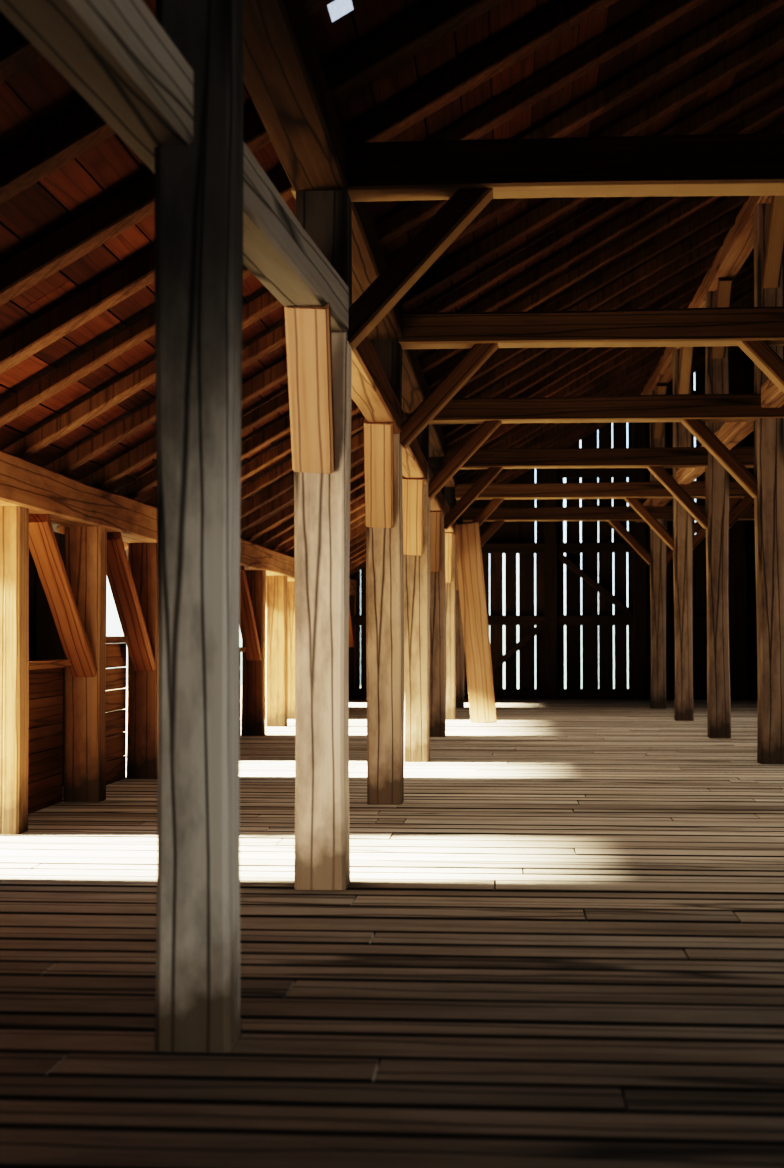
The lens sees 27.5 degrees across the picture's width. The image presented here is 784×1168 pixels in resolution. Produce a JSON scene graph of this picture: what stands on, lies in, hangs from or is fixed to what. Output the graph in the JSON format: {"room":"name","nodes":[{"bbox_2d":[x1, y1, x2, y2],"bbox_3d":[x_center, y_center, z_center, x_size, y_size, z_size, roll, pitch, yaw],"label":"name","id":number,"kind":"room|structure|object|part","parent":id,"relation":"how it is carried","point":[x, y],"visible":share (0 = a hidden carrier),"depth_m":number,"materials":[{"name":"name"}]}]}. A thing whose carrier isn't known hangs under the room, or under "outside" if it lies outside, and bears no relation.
{"room":"barn interior","nodes":[
{"label":"barn interior","id":0,"kind":"room"},
{"bbox_2d":[29,532,265,785],"bbox_3d":[-2.150,0.580,11.376,0.037,1.780,28.820,0,-2,4],"label":"boards","id":1,"kind":"object","parent":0,"point":[44,640],"visible":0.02,"depth_m":10.17,"materials":[{"name":"brown wood"}]},
{"bbox_2d":[0,2,462,557],"bbox_3d":[2.594,-3.297,11.152,10.250,5.996,29.600,0,-2,4],"label":"roof","id":2,"kind":"structure","parent":0,"point":[54,526],"depth_m":6.67,"materials":[{"name":"brown wood"}]},
{"bbox_2d":[327,0,353,21],"bbox_3d":[-0.182,-2.030,5.609,0.078,0.045,0.200,0,-2,4],"label":"skylight","id":3,"kind":"structure","parent":2,"relation":"attached to","point":[337,9],"depth_m":5.64,"materials":[{"name":"white glass"}]},
{"bbox_2d":[0,699,783,1167],"bbox_3d":[2.556,1.383,11.164,9.744,0.042,29.110,0,-2,4],"label":"floor","id":4,"kind":"structure","parent":0,"point":[615,999],"depth_m":4.79,"materials":[{"name":"brown wood"}]},
{"bbox_2d":[0,506,28,834],"bbox_3d":[-1.984,0.430,8.158,0.230,1.670,0.186,0,-2,4],"label":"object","id":5,"kind":"structure","parent":4,"relation":"on","point":[14,520],"depth_m":8.07,"materials":[{"name":"brown wood"}]},
{"bbox_2d":[0,450,156,542],"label":"wall plate","id":6,"kind":"object","parent":5,"relation":"attached to","point":[57,497],"depth_m":9.07,"materials":[{"name":"brown wood"}]},
{"bbox_2d":[63,526,106,801],"bbox_3d":[-1.868,0.482,9.753,0.223,1.670,0.183,0,-2,4],"label":"post","id":7,"kind":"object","parent":4,"relation":"on","point":[85,547],"depth_m":9.67,"materials":[{"name":"brown wood"}]},
{"bbox_2d":[29,514,96,676],"bbox_3d":[-1.893,0.088,9.140,0.150,0.912,1.097,0,-2,4],"label":"knee brace","id":8,"kind":"object","parent":7,"relation":"attached to","point":[43,545],"visible":0.88,"depth_m":9.07,"materials":[{"name":"brown wood"}]},
{"bbox_2d":[28,636,246,813],"bbox_3d":[-1.839,0.856,11.344,0.120,1.021,28.620,0,-2,4],"label":"planks","id":9,"kind":"object","parent":4,"relation":"on","point":[45,676],"visible":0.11,"depth_m":9.52,"materials":[{"name":"brown wood"}]},
{"bbox_2d":[126,543,157,778],"bbox_3d":[-1.750,0.534,11.347,0.225,1.670,0.187,0,-2,4],"label":"post","id":10,"kind":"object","parent":4,"relation":"on","point":[142,715],"depth_m":11.25,"materials":[{"name":"brown wood"}]},
{"bbox_2d":[107,532,155,670],"bbox_3d":[-1.774,0.138,10.737,0.154,0.913,1.095,0,-2,4],"label":"knee brace","id":11,"kind":"object","parent":10,"relation":"attached to","point":[119,574],"visible":0.88,"depth_m":10.69,"materials":[{"name":"brown wood"}]},
{"bbox_2d":[155,0,243,1052],"bbox_3d":[-0.482,-0.271,3.986,0.198,2.800,0.191,0,-2,4],"label":"column","id":12,"kind":"structure","parent":4,"relation":"on","point":[199,184],"depth_m":3.90,"materials":[{"name":"wood"}]},
{"bbox_2d":[241,570,265,735],"bbox_3d":[-1.395,0.689,16.134,0.223,1.670,0.190,0,-2,4],"label":"post","id":13,"kind":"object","parent":4,"relation":"on","point":[253,672],"depth_m":16.04,"materials":[{"name":"brown wood"}]},
{"bbox_2d":[240,566,261,660],"bbox_3d":[-1.422,0.295,15.520,0.158,0.912,1.096,0,-2,4],"label":"knee brace","id":14,"kind":"object","parent":13,"relation":"attached to","point":[248,629],"visible":0.71,"depth_m":15.58,"materials":[{"name":"brown wood"}]},
{"bbox_2d":[240,538,294,581],"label":"wall plate","id":15,"kind":"object","parent":13,"relation":"attached to","point":[253,556],"depth_m":16.19,"materials":[{"name":"brown wood"}]},
{"bbox_2d":[349,606,353,646],"bbox_3d":[-0.714,0.605,25.090,0.157,0.912,1.096,0,-2,4],"label":"knee brace","id":16,"kind":"object","parent":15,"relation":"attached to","point":[351,640],"visible":0.36,"depth_m":25.25,"materials":[{"name":"brown wood"}]},
{"bbox_2d":[265,576,287,726],"bbox_3d":[-1.276,0.741,17.727,0.230,1.670,0.184,0,-2,4],"label":"post","id":17,"kind":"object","parent":4,"relation":"on","point":[276,659],"depth_m":17.64,"materials":[{"name":"brown wood"}]},
{"bbox_2d":[287,582,294,718],"bbox_3d":[-1.162,0.793,19.321,0.227,1.670,0.190,0,-2,4],"label":"post","id":18,"kind":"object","parent":4,"relation":"on","point":[290,585],"depth_m":19.23,"materials":[{"name":"brown wood"}]},
{"bbox_2d":[294,190,351,889],"bbox_3d":[-0.278,-0.191,6.450,0.218,2.800,0.217,0,-2,4],"label":"column","id":19,"kind":"structure","parent":4,"relation":"on","point":[321,500],"depth_m":6.34,"materials":[{"name":"brown wood"}]},
{"bbox_2d":[0,0,348,331],"bbox_3d":[-0.508,-1.158,4.438,0.178,0.199,3.904,0,-2,7],"label":"beam","id":20,"kind":"structure","parent":19,"relation":"attached to","point":[116,55],"depth_m":3.69,"materials":[{"name":"brown wood"}]},
{"bbox_2d":[284,302,334,473],"bbox_3d":[-0.310,-0.741,6.100,0.168,0.600,0.528,0,-2,0],"label":"brace","id":21,"kind":"object","parent":19,"relation":"attached to","point":[307,328],"visible":0.92,"depth_m":6.06,"materials":[{"name":"brown wood"}]},
{"bbox_2d":[347,187,492,349],"bbox_3d":[0.093,-1.307,6.455,0.656,0.696,0.170,0,-2,4],"label":"brace","id":22,"kind":"object","parent":19,"relation":"attached to","point":[465,204],"visible":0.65,"depth_m":6.37,"materials":[{"name":"brown wood"}]},
{"bbox_2d":[291,133,783,201],"bbox_3d":[3.303,-1.671,6.231,7.420,0.200,0.213,0,-2,4],"label":"tie beam","id":23,"kind":"structure","parent":19,"relation":"attached to","point":[713,164],"depth_m":6.33,"materials":[{"name":"brown wood"}]},
{"bbox_2d":[349,595,354,698],"bbox_3d":[-0.698,0.893,25.606,0.201,1.879,0.204,0,-2,4],"label":"end post","id":24,"kind":"object","parent":4,"relation":"on","point":[351,597],"depth_m":25.50,"materials":[{"name":"brown wood"}]},
{"bbox_2d":[355,595,355,688],"bbox_3d":[-0.692,1.000,25.699,0.222,1.670,0.190,0,-2,4],"label":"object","id":25,"kind":"structure","parent":4,"relation":"on","point":[355,595],"depth_m":25.68,"materials":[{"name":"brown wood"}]},
{"bbox_2d":[366,339,403,804],"bbox_3d":[-0.040,-0.087,9.640,0.217,2.800,0.216,0,-2,4],"label":"column","id":26,"kind":"structure","parent":4,"relation":"on","point":[384,546],"depth_m":9.52,"materials":[{"name":"brown wood"}]},
{"bbox_2d":[352,335,400,433],"bbox_3d":[-0.142,-1.040,8.070,0.168,0.187,2.995,0,-2,4],"label":"beam","id":27,"kind":"structure","parent":26,"relation":"attached to","point":[373,394],"depth_m":8.09,"materials":[{"name":"brown wood"}]},
{"bbox_2d":[364,419,393,527],"bbox_3d":[-0.075,-0.637,9.290,0.166,0.728,0.063,3,39,4],"label":"brace","id":28,"kind":"object","parent":26,"relation":"attached to","point":[378,436],"depth_m":9.26,"materials":[{"name":"brown wood"}]},
{"bbox_2d":[400,343,497,448],"bbox_3d":[0.328,-1.169,9.646,0.101,0.856,0.173,43,1,4],"label":"brace","id":29,"kind":"object","parent":26,"relation":"attached to","point":[479,353],"depth_m":9.56,"materials":[{"name":"brown wood"}]},
{"bbox_2d":[398,307,783,348],"bbox_3d":[3.538,-1.536,9.420,7.420,0.203,0.210,0,-2,4],"label":"tie beam","id":30,"kind":"structure","parent":26,"relation":"attached to","point":[724,326],"depth_m":9.50,"materials":[{"name":"brown wood"}]},
{"bbox_2d":[402,413,429,761],"bbox_3d":[0.194,0.017,12.824,0.217,2.800,0.212,0,-2,4],"label":"column","id":31,"kind":"structure","parent":4,"relation":"on","point":[416,567],"depth_m":12.72,"materials":[{"name":"brown wood"}]},
{"bbox_2d":[402,476,423,555],"bbox_3d":[0.164,-0.532,12.478,0.167,0.728,0.063,3,39,4],"label":"brace","id":32,"kind":"object","parent":31,"relation":"attached to","point":[412,488],"depth_m":12.44,"materials":[{"name":"brown wood"}]},
{"bbox_2d":[401,410,427,483],"bbox_3d":[0.098,-0.934,11.259,0.168,0.181,2.995,0,-2,4],"label":"beam","id":33,"kind":"structure","parent":31,"relation":"attached to","point":[414,463],"depth_m":11.45,"materials":[{"name":"brown wood"}]},
{"bbox_2d":[429,420,501,499],"bbox_3d":[0.565,-1.028,12.832,0.102,0.856,0.171,43,1,4],"label":"brace","id":34,"kind":"object","parent":31,"relation":"attached to","point":[476,440],"depth_m":12.75,"materials":[{"name":"brown wood"}]},
{"bbox_2d":[429,394,783,424],"bbox_3d":[3.774,-1.397,12.610,7.420,0.200,0.211,0,-2,4],"label":"tie beam","id":35,"kind":"structure","parent":31,"relation":"attached to","point":[704,407],"depth_m":12.67,"materials":[{"name":"brown wood"}]},
{"bbox_2d":[429,457,445,736],"bbox_3d":[0.431,0.120,16.015,0.217,2.800,0.219,0,-2,4],"label":"column","id":36,"kind":"structure","parent":4,"relation":"on","point":[437,681],"depth_m":15.89,"materials":[{"name":"brown wood"}]},
{"bbox_2d":[243,0,469,523],"bbox_3d":[0.078,-1.509,11.305,0.232,0.202,28.650,0,-2,4],"label":"beam","id":37,"kind":"structure","parent":36,"relation":"on","point":[284,78],"depth_m":5.65,"materials":[{"name":"brown wood"}]},
{"bbox_2d":[430,511,440,571],"bbox_3d":[0.396,-0.428,15.667,0.166,0.728,0.061,3,39,4],"label":"brace","id":38,"kind":"object","parent":36,"relation":"attached to","point":[435,516],"depth_m":15.63,"materials":[{"name":"brown wood"}]},
{"bbox_2d":[429,466,443,514],"bbox_3d":[0.331,-0.831,14.449,0.164,0.189,2.995,0,-2,4],"label":"beam","id":39,"kind":"structure","parent":36,"relation":"attached to","point":[437,503],"depth_m":14.89,"materials":[{"name":"brown wood"}]},
{"bbox_2d":[444,467,502,529],"bbox_3d":[0.799,-0.891,16.023,0.101,0.856,0.172,43,1,4],"label":"brace","id":40,"kind":"object","parent":36,"relation":"attached to","point":[492,472],"depth_m":15.94,"materials":[{"name":"brown wood"}]},
{"bbox_2d":[429,446,753,469],"bbox_3d":[4.009,-1.256,15.797,7.420,0.201,0.214,0,-2,4],"label":"tie beam","id":41,"kind":"structure","parent":36,"relation":"attached to","point":[666,457],"depth_m":15.85,"materials":[{"name":"brown wood"}]},
{"bbox_2d":[445,487,456,719],"bbox_3d":[0.664,0.224,19.205,0.218,2.800,0.213,0,-2,4],"label":"column","id":42,"kind":"structure","parent":4,"relation":"on","point":[450,498],"depth_m":19.10,"materials":[{"name":"brown wood"}]},
{"bbox_2d":[445,532,452,582],"bbox_3d":[0.631,-0.325,18.857,0.166,0.728,0.063,3,39,4],"label":"brace","id":43,"kind":"object","parent":42,"relation":"attached to","point":[448,535],"depth_m":18.81,"materials":[{"name":"brown wood"}]},
{"bbox_2d":[445,500,454,534],"bbox_3d":[0.567,-0.728,17.639,0.166,0.186,2.995,0,-2,4],"label":"beam","id":44,"kind":"structure","parent":42,"relation":"attached to","point":[447,509],"depth_m":18.03,"materials":[{"name":"brown wood"}]},
{"bbox_2d":[471,498,503,526],"bbox_3d":[1.035,-0.752,19.209,0.102,0.856,0.173,43,1,4],"label":"brace","id":45,"kind":"object","parent":42,"relation":"attached to","point":[494,503],"depth_m":19.12,"materials":[{"name":"brown wood"}]},
{"bbox_2d":[455,481,747,499],"bbox_3d":[4.244,-1.121,18.985,7.420,0.200,0.214,0,-2,4],"label":"tie beam","id":46,"kind":"structure","parent":42,"relation":"attached to","point":[651,489],"depth_m":19.03,"materials":[{"name":"brown wood"}]},
{"bbox_2d":[455,514,463,707],"bbox_3d":[0.902,0.328,22.393,0.217,2.800,0.216,0,-2,4],"label":"column","id":47,"kind":"structure","parent":4,"relation":"on","point":[459,641],"depth_m":22.26,"materials":[{"name":"brown wood"}]},
{"bbox_2d":[480,520,504,546],"bbox_3d":[1.270,-0.614,22.398,0.102,0.856,0.172,43,1,4],"label":"brace","id":48,"kind":"object","parent":47,"relation":"attached to","point":[495,526],"depth_m":22.31,"materials":[{"name":"brown wood"}]},
{"bbox_2d":[462,506,753,521],"bbox_3d":[4.480,-0.983,22.175,7.420,0.200,0.212,0,-2,4],"label":"tie beam","id":49,"kind":"structure","parent":47,"relation":"attached to","point":[620,513],"depth_m":22.22,"materials":[{"name":"brown wood"}]},
{"bbox_2d":[455,522,496,722],"bbox_3d":[0.971,0.441,18.720,0.296,2.364,0.767,1,-2,-16],"label":"plank","id":50,"kind":"object","parent":4,"relation":"on","point":[480,683],"visible":0.91,"depth_m":18.69,"materials":[{"name":"brown wood"}]},
{"bbox_2d":[354,542,757,699],"bbox_3d":[3.647,0.583,25.315,9.450,2.484,0.150,0,-2,4],"label":"rails","id":51,"kind":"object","parent":4,"relation":"on","point":[358,619],"depth_m":25.30,"materials":[{"name":"brown wood"}]},
{"bbox_2d":[492,621,544,671],"bbox_3d":[1.850,1.125,25.411,1.524,0.103,0.148,-41,-4,2],"label":"brace","id":52,"kind":"object","parent":51,"relation":"attached to","point":[538,628],"depth_m":25.33,"materials":[{"name":"brown wood"}]},
{"bbox_2d":[558,551,632,615],"bbox_3d":[3.198,-0.003,25.347,1.492,0.104,0.144,40,1,4],"label":"brace","id":53,"kind":"object","parent":51,"relation":"attached to","point":[561,557],"depth_m":25.28,"materials":[{"name":"brown wood"}]},
{"bbox_2d":[632,422,646,699],"bbox_3d":[3.919,-0.472,25.308,0.206,4.588,0.206,0,-2,4],"label":"post","id":54,"kind":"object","parent":4,"relation":"on","point":[639,429],"depth_m":25.19,"materials":[{"name":"brown wood"}]},
{"bbox_3d":[3.919,-0.472,25.308,0.206,4.588,0.206,0,-2,4],"label":"post","id":55,"kind":"part","parent":54,"relation":"part of","materials":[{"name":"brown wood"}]},
{"bbox_2d":[649,390,666,708],"bbox_3d":[3.695,-0.483,22.216,0.218,4.408,0.219,0,-2,4],"label":"column","id":56,"kind":"structure","parent":4,"relation":"on","point":[658,547],"depth_m":22.09,"materials":[{"name":"brown wood"}]},
{"bbox_2d":[608,520,650,564],"bbox_3d":[3.319,-0.616,22.249,0.654,0.698,0.170,0,-2,4],"label":"brace","id":57,"kind":"object","parent":56,"relation":"attached to","point":[616,524],"visible":1,"depth_m":22.17,"materials":[{"name":"brown wood"}]},
{"bbox_2d":[653,383,666,438],"bbox_3d":[3.661,-2.363,21.869,0.130,0.679,0.681,0,-2,4],"label":"brace","id":58,"kind":"object","parent":56,"relation":"attached to","point":[661,387],"visible":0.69,"depth_m":21.98,"materials":[{"name":"brown wood"}]},
{"bbox_2d":[666,521,701,563],"bbox_3d":[4.062,-0.621,22.192,0.655,0.697,0.170,0,-2,4],"label":"brace","id":59,"kind":"object","parent":56,"relation":"attached to","point":[696,526],"visible":0.35,"depth_m":22.11,"materials":[{"name":"brown wood"}]},
{"bbox_2d":[672,349,693,720],"bbox_3d":[3.456,-0.586,19.029,0.218,4.408,0.218,0,-2,4],"label":"column","id":60,"kind":"structure","parent":4,"relation":"on","point":[682,519],"depth_m":18.91,"materials":[{"name":"brown wood"}]},
{"bbox_2d":[624,498,673,549],"bbox_3d":[3.084,-0.755,19.058,0.653,0.699,0.170,0,-2,4],"label":"brace","id":61,"kind":"object","parent":60,"relation":"attached to","point":[634,503],"visible":1,"depth_m":18.98,"materials":[{"name":"brown wood"}]},
{"bbox_2d":[678,347,693,394],"bbox_3d":[3.426,-2.467,18.680,0.130,0.681,0.678,0,-2,4],"label":"brace","id":62,"kind":"object","parent":60,"relation":"attached to","point":[687,352],"visible":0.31,"depth_m":18.62,"materials":[{"name":"brown wood"}]},
{"bbox_2d":[693,497,741,549],"bbox_3d":[3.829,-0.757,19.003,0.654,0.698,0.170,0,-2,4],"label":"brace","id":63,"kind":"object","parent":60,"relation":"attached to","point":[700,535],"visible":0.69,"depth_m":18.92,"materials":[{"name":"brown wood"}]},
{"bbox_2d":[705,291,730,737],"bbox_3d":[3.220,-0.690,15.834,0.217,4.408,0.218,0,-2,4],"label":"column","id":64,"kind":"structure","parent":4,"relation":"on","point":[716,369],"depth_m":15.73,"materials":[{"name":"brown wood"}]},
{"bbox_2d":[647,466,707,528],"bbox_3d":[2.850,-0.895,15.871,0.653,0.699,0.170,0,-2,5],"label":"brace","id":65,"kind":"object","parent":64,"relation":"attached to","point":[659,472],"visible":0.81,"depth_m":15.79,"materials":[{"name":"brown wood"}]},
{"bbox_2d":[711,277,732,357],"bbox_3d":[3.191,-2.572,15.492,0.130,0.679,0.680,0,-2,4],"label":"brace","id":66,"kind":"object","parent":64,"relation":"attached to","point":[724,289],"visible":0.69,"depth_m":15.29,"materials":[{"name":"brown wood"}]},
{"bbox_2d":[729,494,753,528],"bbox_3d":[3.592,-0.897,15.817,0.656,0.696,0.170,0,-2,4],"label":"brace","id":67,"kind":"object","parent":64,"relation":"attached to","point":[747,501],"visible":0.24,"depth_m":15.74,"materials":[{"name":"brown wood"}]},
{"bbox_2d":[731,350,747,699],"bbox_3d":[5.467,-0.929,25.208,0.210,5.495,0.208,0,-2,4],"label":"post","id":68,"kind":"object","parent":4,"relation":"on","point":[739,583],"depth_m":25.09,"materials":[{"name":"brown wood"}]},
{"bbox_3d":[5.467,-0.929,25.208,0.210,5.495,0.208,0,-2,4],"label":"post","id":69,"kind":"part","parent":68,"relation":"part of","materials":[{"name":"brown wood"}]},
{"bbox_2d":[753,203,783,763],"bbox_3d":[2.983,-0.794,12.646,0.217,4.408,0.217,0,-2,4],"label":"column","id":70,"kind":"structure","parent":4,"relation":"on","point":[768,432],"depth_m":12.54,"materials":[{"name":"brown wood"}]},
{"bbox_2d":[635,379,783,521],"bbox_3d":[3.219,-1.367,15.834,0.171,0.191,19.150,0,-2,4],"label":"beam","id":71,"kind":"structure","parent":70,"relation":"attached to","point":[730,434],"depth_m":14.43,"materials":[{"name":"brown wood"}]},
{"bbox_2d":[681,419,756,497],"bbox_3d":[2.613,-1.032,12.683,0.655,0.697,0.170,0,-2,4],"label":"brace","id":72,"kind":"object","parent":70,"relation":"attached to","point":[699,430],"visible":0.81,"depth_m":12.61,"materials":[{"name":"brown wood"}]},
{"bbox_2d":[762,196,783,287],"bbox_3d":[2.955,-2.674,12.301,0.130,0.678,0.681,0,-2,4],"label":"brace","id":73,"kind":"object","parent":70,"relation":"attached to","point":[774,250],"visible":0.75,"depth_m":12.32,"materials":[{"name":"brown wood"}]},
{"bbox_3d":[2.752,-0.897,9.454,0.217,4.408,0.216,0,-2,4],"label":"column","id":74,"kind":"structure","parent":4,"relation":"on","visible":0},
{"bbox_2d":[641,131,783,394],"bbox_3d":[2.870,-3.148,11.152,0.212,0.212,28.650,0,-2,4],"label":"beam","id":75,"kind":"structure","parent":74,"relation":"on","point":[738,244],"depth_m":14.72,"materials":[{"name":"brown wood"}]},
{"bbox_2d":[738,340,783,392],"bbox_3d":[2.378,-1.171,9.495,0.654,0.697,0.170,0,-2,4],"label":"brace","id":76,"kind":"object","parent":74,"relation":"attached to","point":[770,363],"visible":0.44,"depth_m":9.43,"materials":[{"name":"brown wood"}]},
{"bbox_2d":[0,0,783,575],"bbox_3d":[2.588,-3.165,11.070,9.702,5.733,28.179,0,-2,4],"label":"rafters","id":77,"kind":"object","parent":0,"point":[623,371],"depth_m":8.98,"materials":[{"name":"brown wood"}]},
{"bbox_2d":[0,0,783,549],"bbox_3d":[2.593,-3.254,11.151,9.670,5.671,28.794,0,-2,4],"label":"boards","id":78,"kind":"object","parent":77,"relation":"on","point":[31,215],"depth_m":7.56,"materials":[{"name":"brown wood"}]},
{"bbox_2d":[456,558,458,589],"bbox_3d":[0.870,-0.220,22.046,0.165,0.728,0.060,3,39,4],"label":"brace","id":79,"kind":"object","parent":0,"point":[457,582],"depth_m":22.13,"materials":[{"name":"brown wood"}]},
{"bbox_2d":[464,650,468,698],"bbox_3d":[1.128,0.353,25.488,0.204,2.950,0.203,0,-2,4],"label":"end post","id":80,"kind":"object","parent":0,"point":[466,696],"depth_m":25.35,"materials":[{"name":"brown wood"}]},
{"bbox_2d":[349,345,783,689],"bbox_3d":[3.665,-1.910,25.489,10.071,7.674,0.028,0,-2,4],"label":"boards","id":81,"kind":"object","parent":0,"point":[509,531],"visible":0.23,"depth_m":25.46,"materials":[{"name":"brown wood"}]},
{"bbox_2d":[583,499,627,542],"bbox_3d":[3.321,-1.126,25.374,1.273,0.102,0.144,45,2,4],"label":"brace","id":82,"kind":"object","parent":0,"point":[590,502],"depth_m":25.32,"materials":[{"name":"brown wood"}]},
{"bbox_2d":[557,468,753,477],"bbox_3d":[5.452,-1.780,25.259,5.831,0.163,0.143,0,-2,4],"label":"wall end girt","id":83,"kind":"object","parent":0,"point":[562,472],"depth_m":25.35,"materials":[{"name":"brown wood"}]},
{"label":"outside","id":84,"kind":"structure","parent":0,"visible":0},
{"bbox_2d":[105,685,360,755],"bbox_3d":[-30.118,3.222,22.183,56.650,0.001,120.000,0,-2,4],"label":"ground","id":85,"kind":"structure","parent":84,"point":[126,688],"depth_m":58.43,"materials":[{"name":"white"}]}
]}

